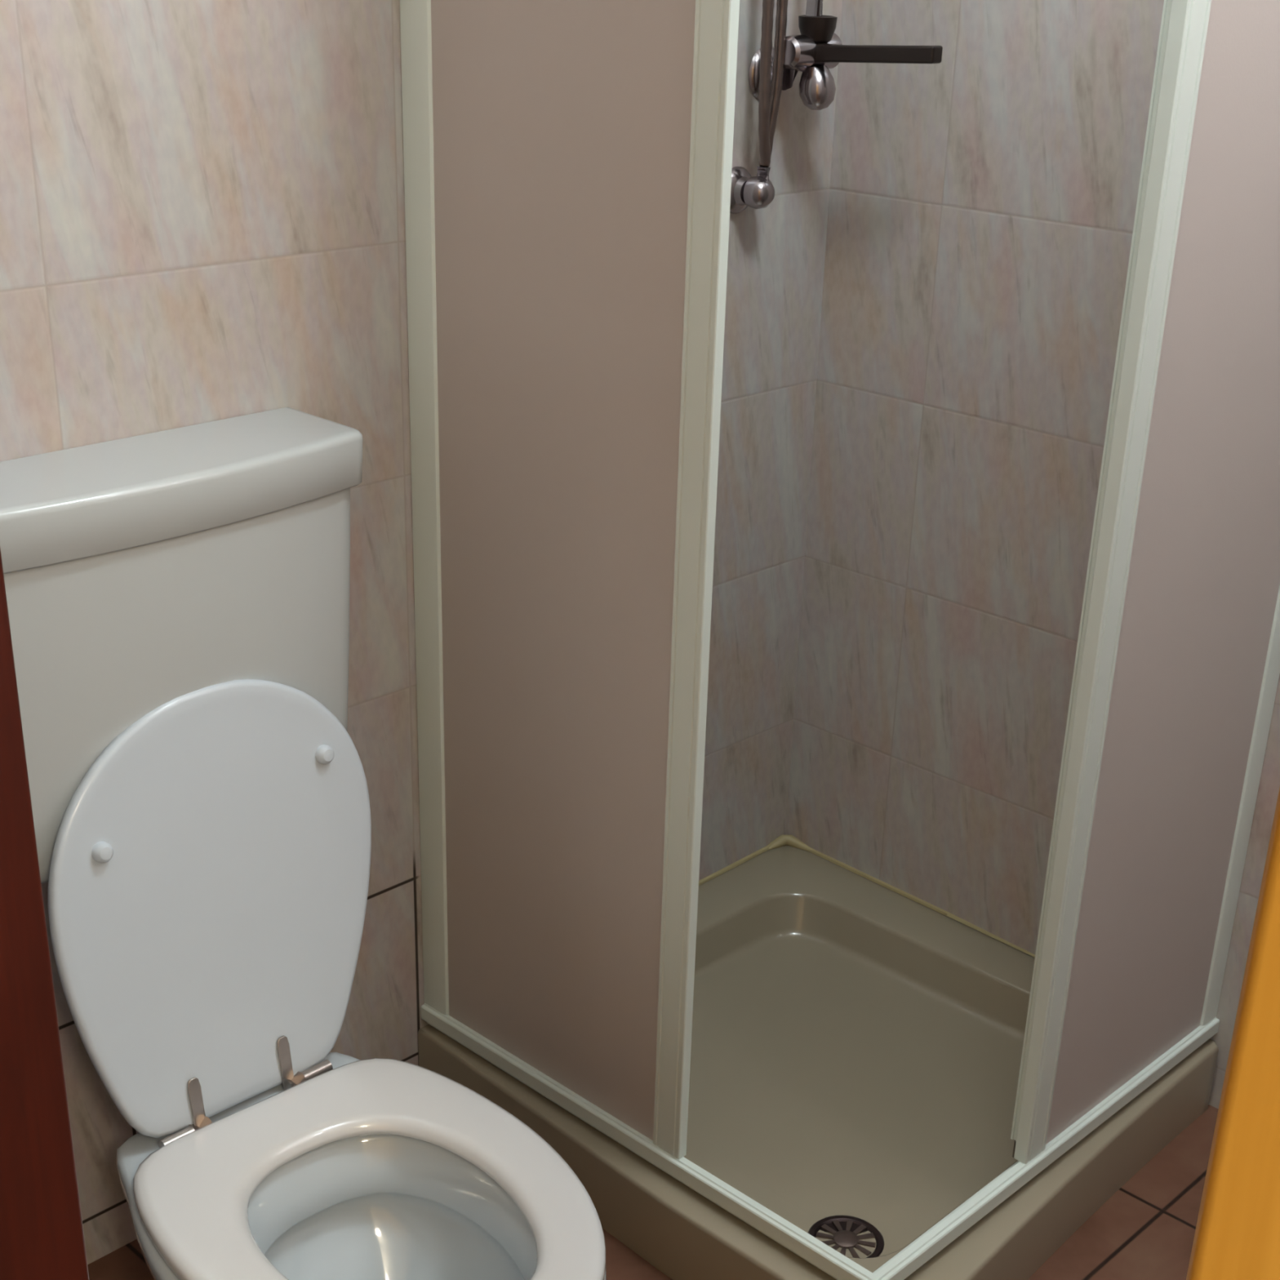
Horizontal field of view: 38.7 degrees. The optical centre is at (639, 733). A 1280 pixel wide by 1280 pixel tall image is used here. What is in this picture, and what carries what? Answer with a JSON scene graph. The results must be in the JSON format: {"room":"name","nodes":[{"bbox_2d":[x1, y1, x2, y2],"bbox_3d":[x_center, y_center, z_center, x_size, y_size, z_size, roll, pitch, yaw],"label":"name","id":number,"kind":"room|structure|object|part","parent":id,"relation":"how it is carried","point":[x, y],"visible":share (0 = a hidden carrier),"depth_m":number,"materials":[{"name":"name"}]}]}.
{"room":"bathroom","nodes":[
{"label":"bathroom","id":0,"kind":"room"},
{"bbox_2d":[0,0,842,1264],"bbox_3d":[-0.286,-0.626,1.889,0.120,2.350,1.650,23,32,39],"label":"wall","id":1,"kind":"structure","parent":0,"point":[202,202],"depth_m":1.82,"materials":[{"name":"tile"}]},
{"bbox_2d":[0,407,362,884],"bbox_3d":[-0.468,0.100,1.790,0.182,0.742,0.486,23,32,39],"label":"cistern","id":2,"kind":"object","parent":1,"relation":"attached to","point":[142,573],"visible":0.56,"depth_m":1.66,"materials":[{"name":"white ceramic"}]},
{"bbox_3d":[-0.471,-0.219,1.660,0.148,0.054,0.486,23,32,39],"label":"tank lid","id":3,"kind":"part","parent":2,"relation":"part of","materials":[{"name":"white ceramic"}]},
{"bbox_2d":[729,165,774,213],"bbox_3d":[0.135,-0.659,2.216,0.050,0.059,0.056,23,32,39],"label":"outlet","id":4,"kind":"object","parent":1,"relation":"attached to","point":[757,192],"visible":0.92,"depth_m":2.21,"materials":[{"name":"silver metal"}]},
{"bbox_2d":[748,0,942,110],"bbox_3d":[0.258,-1.117,1.987,0.237,0.843,0.093,23,32,39],"label":"shower mixer","id":5,"kind":"object","parent":1,"relation":"attached to","point":[818,49],"visible":0.93,"depth_m":2.15,"materials":[{"name":"silver metal"}]},
{"bbox_2d":[758,0,787,170],"bbox_3d":[0.168,-1.029,2.040,0.038,0.773,0.043,6,24,9],"label":"shower hose","id":6,"kind":"object","parent":5,"relation":"attached to","point":[769,104],"visible":1,"depth_m":2.15,"materials":[{"name":"metal"}]},
{"bbox_3d":[0.213,-0.775,2.189,0.045,0.051,0.044,23,32,39],"label":"diverter knob","id":7,"kind":"part","parent":5,"relation":"part of","materials":[{"name":"silver metal"}]},
{"bbox_3d":[0.274,-0.787,2.113,0.172,0.030,0.022,23,32,39],"label":"lever","id":8,"kind":"part","parent":5,"relation":"part of","materials":[{"name":"silver metal"}]},
{"bbox_2d":[87,1104,1217,1279],"bbox_3d":[0.139,1.185,0.860,3.120,0.112,3.420,23,32,39],"label":"floor","id":9,"kind":"structure","parent":0,"point":[1145,1230],"depth_m":2.10,"materials":[{"name":"brown tile"}]},
{"bbox_2d":[48,679,606,1279],"bbox_3d":[-0.253,0.365,1.670,0.546,0.700,0.398,23,32,39],"label":"toilet","id":10,"kind":"object","parent":9,"relation":"on","point":[209,875],"visible":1,"depth_m":1.75,"materials":[{"name":"white ceramic"}]},
{"bbox_3d":[-0.401,0.160,1.769,0.086,0.415,0.360,23,32,39],"label":"lid","id":11,"kind":"part","parent":10,"relation":"part of","materials":[{"name":"white plastic"}]},
{"bbox_3d":[-0.254,0.566,1.736,0.508,0.279,0.373,23,32,39],"label":"bowl","id":12,"kind":"part","parent":10,"relation":"part of","materials":[{"name":"white ceramic"}]},
{"bbox_3d":[-0.230,0.438,1.657,0.444,0.018,0.362,23,32,39],"label":"seat","id":13,"kind":"part","parent":10,"relation":"part of","materials":[{"name":"white plastic"}]},
{"bbox_2d":[417,834,1218,1279],"bbox_3d":[0.234,0.419,2.287,0.763,0.124,0.739,23,32,39],"label":"shower tray","id":14,"kind":"object","parent":9,"relation":"on","point":[857,1040],"visible":0.67,"depth_m":2.26,"materials":[{"name":"beige ceramic"}]},
{"bbox_2d":[400,0,1279,1279],"bbox_3d":[0.252,-0.436,1.931,0.712,1.783,0.708,23,32,39],"label":"shower enclosure","id":15,"kind":"object","parent":14,"relation":"on","point":[568,163],"visible":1,"depth_m":1.86,"materials":[{"name":"white metal"}]},
{"bbox_3d":[-0.084,-0.379,1.793,0.360,1.730,0.004,23,32,39],"label":"fixed pane","id":16,"kind":"part","parent":15,"relation":"part of","materials":[{"name":"plastic"}]},
{"bbox_3d":[-0.010,0.457,2.064,0.712,0.032,0.026,23,32,39],"label":"rail","id":17,"kind":"part","parent":15,"relation":"part of","materials":[{"name":"white metal"}]},
{"bbox_3d":[0.473,0.467,2.074,0.026,0.032,0.708,23,32,39],"label":"rail","id":18,"kind":"part","parent":15,"relation":"part of","materials":[{"name":"white metal"}]},
{"bbox_2d":[1010,0,1172,1157],"bbox_3d":[0.572,-0.360,1.813,0.013,1.724,0.378,23,32,39],"label":"sliding door","id":19,"kind":"structure","parent":15,"relation":"attached to","point":[1167,3],"depth_m":1.74,"materials":[{"name":"plastic"}]},
{"bbox_3d":[0.595,-0.366,1.809,0.004,1.730,0.368,23,32,39],"label":"fixed pane","id":20,"kind":"part","parent":15,"relation":"part of","materials":[{"name":"plastic"}]},
{"bbox_2d":[786,0,1279,1109],"bbox_3d":[0.871,-0.573,1.849,1.620,2.350,0.120,23,32,39],"label":"wall","id":21,"kind":"structure","parent":0,"point":[983,198],"depth_m":2.32,"materials":[{"name":"tile"}]},
{"bbox_3d":[-0.202,-0.148,0.830,1.620,2.350,0.100,23,32,39],"label":"wall","id":22,"kind":"structure","parent":0,"visible":0},
{"bbox_2d":[0,547,88,1279],"bbox_3d":[-0.441,-0.093,1.094,0.020,2.020,0.117,23,32,39],"label":"trim","id":23,"kind":"structure","parent":22,"relation":"attached to","point":[42,1234],"depth_m":1.25,"materials":[{"name":"brown wood"}]},
{"bbox_2d":[1186,787,1279,1279],"bbox_3d":[0.224,0.167,0.500,0.104,2.070,0.135,23,32,39],"label":"door frame","id":24,"kind":"structure","parent":22,"relation":"attached to","point":[1237,1236],"depth_m":0.45,"materials":[{"name":"orange wood"}]}
]}

